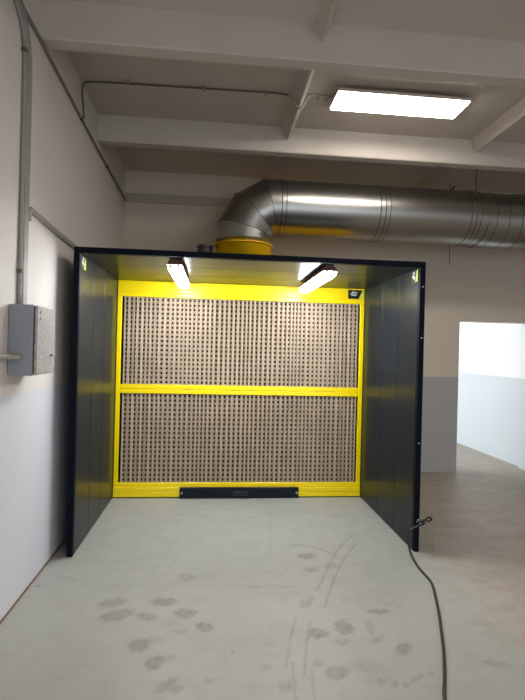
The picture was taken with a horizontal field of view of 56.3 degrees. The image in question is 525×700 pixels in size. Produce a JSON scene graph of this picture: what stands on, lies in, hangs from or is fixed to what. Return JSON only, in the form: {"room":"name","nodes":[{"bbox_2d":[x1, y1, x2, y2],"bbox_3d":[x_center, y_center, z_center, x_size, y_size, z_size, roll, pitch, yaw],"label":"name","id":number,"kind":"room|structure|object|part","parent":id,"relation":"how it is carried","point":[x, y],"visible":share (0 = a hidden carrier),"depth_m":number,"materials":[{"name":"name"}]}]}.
{"room":"paint spray workshop","nodes":[
{"label":"paint spray workshop","id":0,"kind":"room"},
{"bbox_2d":[0,0,125,619],"bbox_3d":[-1.429,-0.517,0.980,0.250,4.250,10.898,1,0,-6],"label":"wall","id":1,"kind":"structure","parent":0,"point":[72,188],"depth_m":3.43,"materials":[{"name":"paint"}]},
{"bbox_2d":[13,0,28,303],"bbox_3d":[-1.402,-1.179,2.309,0.030,1.832,1.443,1,0,-6],"label":"conduit","id":2,"kind":"object","parent":1,"relation":"attached to","point":[24,49],"visible":0.98,"depth_m":3.00,"materials":[{"name":"grey metal"}]},
{"bbox_2d":[18,0,31,303],"bbox_3d":[-1.412,-1.221,2.360,0.018,1.916,1.547,1,0,-6],"label":"conduit","id":3,"kind":"object","parent":1,"relation":"attached to","point":[24,14],"visible":0.69,"depth_m":3.07,"materials":[{"name":"grey metal"}]},
{"bbox_2d":[7,304,54,375],"bbox_3d":[-1.421,-0.059,3.043,0.190,0.423,0.300,1,0,-6],"label":"wall box","id":4,"kind":"object","parent":1,"relation":"attached to","point":[30,327],"visible":1,"depth_m":2.90,"materials":[{"name":"galvanised steel"},{"name":"grey painted metal"}]},
{"bbox_2d":[0,354,21,359],"bbox_3d":[-1.373,0.026,2.049,0.080,0.069,1.714,1,0,-6],"label":"conduit","id":5,"kind":"object","parent":4,"relation":"attached to","point":[2,356],"visible":1,"depth_m":2.85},
{"bbox_3d":[-1.358,-0.058,3.049,0.018,0.411,0.293,1,0,-6],"label":"door","id":6,"kind":"part","parent":4,"relation":"part of","materials":[{"name":"grey metal"}]},
{"bbox_2d":[0,537,66,623],"bbox_3d":[-1.367,1.604,1.117,0.010,0.012,10.648,1,0,-6],"label":"trim","id":7,"kind":"structure","parent":1,"relation":"attached to","point":[64,540],"depth_m":3.34,"materials":[{"name":"grey"}]},
{"bbox_2d":[29,207,76,248],"bbox_3d":[-1.619,-0.883,4.398,0.020,0.094,2.560,1,0,-6],"label":"conduit","id":8,"kind":"object","parent":1,"relation":"attached to","point":[32,212],"depth_m":3.50,"materials":[{"name":"grey metal"}]},
{"bbox_2d":[19,0,125,199],"bbox_3d":[-1.548,-2.022,3.993,0.026,0.153,4.828,1,0,-6],"label":"conduit","id":9,"kind":"object","parent":1,"relation":"attached to","point":[31,22],"visible":1,"depth_m":3.80,"materials":[{"name":"black plastic"}]},
{"bbox_2d":[0,443,524,699],"bbox_3d":[2.641,1.708,4.400,9.600,0.001,18.400,1,0,-6],"label":"floor","id":10,"kind":"structure","parent":0,"point":[302,597],"depth_m":3.19,"materials":[{"name":"grey paint"}]},
{"bbox_2d":[66,239,425,556],"bbox_3d":[-0.184,0.215,5.047,2.830,2.845,2.254,1,0,-6],"label":"booth","id":11,"kind":"object","parent":10,"relation":"on","point":[238,381],"visible":1,"depth_m":5.37,"materials":[{"name":"metal"}]},
{"bbox_3d":[-1.469,0.424,3.816,0.045,2.363,0.045,1,0,-6],"label":"edge post","id":12,"kind":"part","parent":11,"relation":"part of","materials":[{"name":"black metal"}]},
{"bbox_3d":[-1.544,0.422,4.585,0.041,2.363,1.501,1,0,-6],"label":"panel","id":13,"kind":"part","parent":11,"relation":"part of","materials":[{"name":"black metal"}]},
{"bbox_3d":[-1.569,0.427,5.319,0.046,2.022,0.034,1,0,-6],"label":"frame post","id":14,"kind":"part","parent":11,"relation":"part of","materials":[{"name":"yellow metal"}]},
{"bbox_2d":[167,258,189,287],"bbox_3d":[-0.764,-0.689,4.527,0.120,0.102,1.201,1,0,-6],"label":"light","id":15,"kind":"object","parent":11,"relation":"attached to","point":[175,266],"visible":1,"depth_m":4.09,"materials":[{"name":"white plastic"}]},
{"bbox_3d":[-0.257,1.548,5.444,2.738,0.152,0.048,1,0,-6],"label":"rail","id":16,"kind":"part","parent":11,"relation":"part of","materials":[{"name":"yellow metal"}]},
{"bbox_3d":[-0.230,0.450,5.451,2.644,0.099,0.034,1,0,-6],"label":"cross rail","id":17,"kind":"part","parent":11,"relation":"part of","materials":[{"name":"yellow metal"}]},
{"bbox_3d":[-0.252,1.571,5.407,1.310,0.114,0.026,1,0,-6],"label":"access panel","id":18,"kind":"part","parent":11,"relation":"part of","materials":[{"name":"black metal"}]},
{"bbox_3d":[-0.243,1.573,5.378,0.175,0.065,0.035,1,0,-6],"label":"handle","id":19,"kind":"part","parent":11,"relation":"part of","materials":[{"name":"black plastic"}]},
{"bbox_3d":[-0.203,-0.639,5.450,2.738,0.174,0.034,1,0,-6],"label":"header panel","id":20,"kind":"part","parent":11,"relation":"part of","materials":[{"name":"yellow metal"}]},
{"bbox_3d":[-0.129,-0.746,4.720,2.826,0.043,1.501,1,0,-6],"label":"roof panel","id":21,"kind":"part","parent":11,"relation":"part of","materials":[{"name":"black metal"}]},
{"bbox_2d":[299,265,336,292],"bbox_3d":[0.504,-0.657,4.652,0.120,0.102,1.201,1,0,-6],"label":"light","id":22,"kind":"object","parent":11,"relation":"attached to","point":[328,272],"visible":1,"depth_m":4.34,"materials":[{"name":"white plastic"}]},
{"bbox_3d":[1.109,0.493,5.582,0.046,2.022,0.034,1,0,-6],"label":"frame post","id":23,"kind":"part","parent":11,"relation":"part of","materials":[{"name":"yellow metal"}]},
{"bbox_2d":[216,179,524,248],"bbox_3d":[2.908,-1.538,5.959,6.911,0.810,0.761,1,0,-6],"label":"duct","id":24,"kind":"object","parent":11,"relation":"attached to","point":[266,209],"visible":0.98,"depth_m":5.59,"materials":[{"name":"metal"}]},
{"bbox_3d":[1.227,0.491,4.857,0.041,2.363,1.501,1,0,-6],"label":"panel","id":25,"kind":"part","parent":11,"relation":"part of","materials":[{"name":"black metal"}]},
{"bbox_3d":[1.302,0.493,4.087,0.045,2.363,0.045,1,0,-6],"label":"edge post","id":26,"kind":"part","parent":11,"relation":"part of","materials":[{"name":"black metal"}]},
{"bbox_2d":[407,517,446,699],"bbox_3d":[0.974,1.512,2.853,0.213,0.313,2.547,1,0,15],"label":"power cable","id":27,"kind":"object","parent":10,"relation":"on","point":[422,521],"visible":1,"depth_m":3.24,"materials":[{"name":"black rubber"}]},
{"bbox_2d":[40,0,524,193],"bbox_3d":[2.766,-2.264,1.504,8.613,0.550,11.134,1,0,-6],"label":"ceiling","id":28,"kind":"structure","parent":0,"point":[474,49],"depth_m":4.18,"materials":[{"name":"white paint"}]},
{"bbox_2d":[81,79,331,118],"bbox_3d":[-0.475,-2.155,4.326,2.208,0.331,0.080,1,0,-5],"label":"conduit","id":29,"kind":"object","parent":28,"relation":"attached to","point":[128,83],"visible":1,"depth_m":4.32,"materials":[{"name":"grey metal"}]},
{"bbox_2d":[329,87,471,118],"bbox_3d":[1.230,-2.237,4.417,1.200,0.082,0.330,1,0,-6],"label":"ceiling light","id":30,"kind":"object","parent":28,"relation":"attached to","point":[345,99],"visible":1,"depth_m":4.36,"materials":[{"name":"white plastic"}]},
{"bbox_2d":[124,170,524,471],"bbox_3d":[2.064,-0.433,6.916,8.363,4.250,0.236,1,0,-6],"label":"wall","id":31,"kind":"structure","parent":0,"point":[478,285],"depth_m":6.83,"materials":[{"name":"paint"}]},
{"bbox_2d":[125,192,231,206],"bbox_3d":[2.237,-1.896,6.801,8.113,0.115,0.038,1,0,-6],"label":"trim","id":32,"kind":"structure","parent":31,"relation":"attached to","point":[130,197],"depth_m":6.45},
{"bbox_2d":[518,324,524,469],"bbox_3d":[3.807,0.677,7.091,0.010,2.118,0.234,1,0,-6],"label":"wall","id":33,"kind":"structure","parent":31,"relation":"attached to","point":[522,388],"depth_m":7.15,"materials":[{"name":"paint"}]},
{"bbox_2d":[457,322,521,465],"bbox_3d":[3.664,0.081,10.366,0.200,3.300,6.316,1,0,-6],"label":"wall","id":34,"kind":"structure","parent":0,"point":[489,376],"depth_m":8.11,"materials":[{"name":"paint"}]}
]}

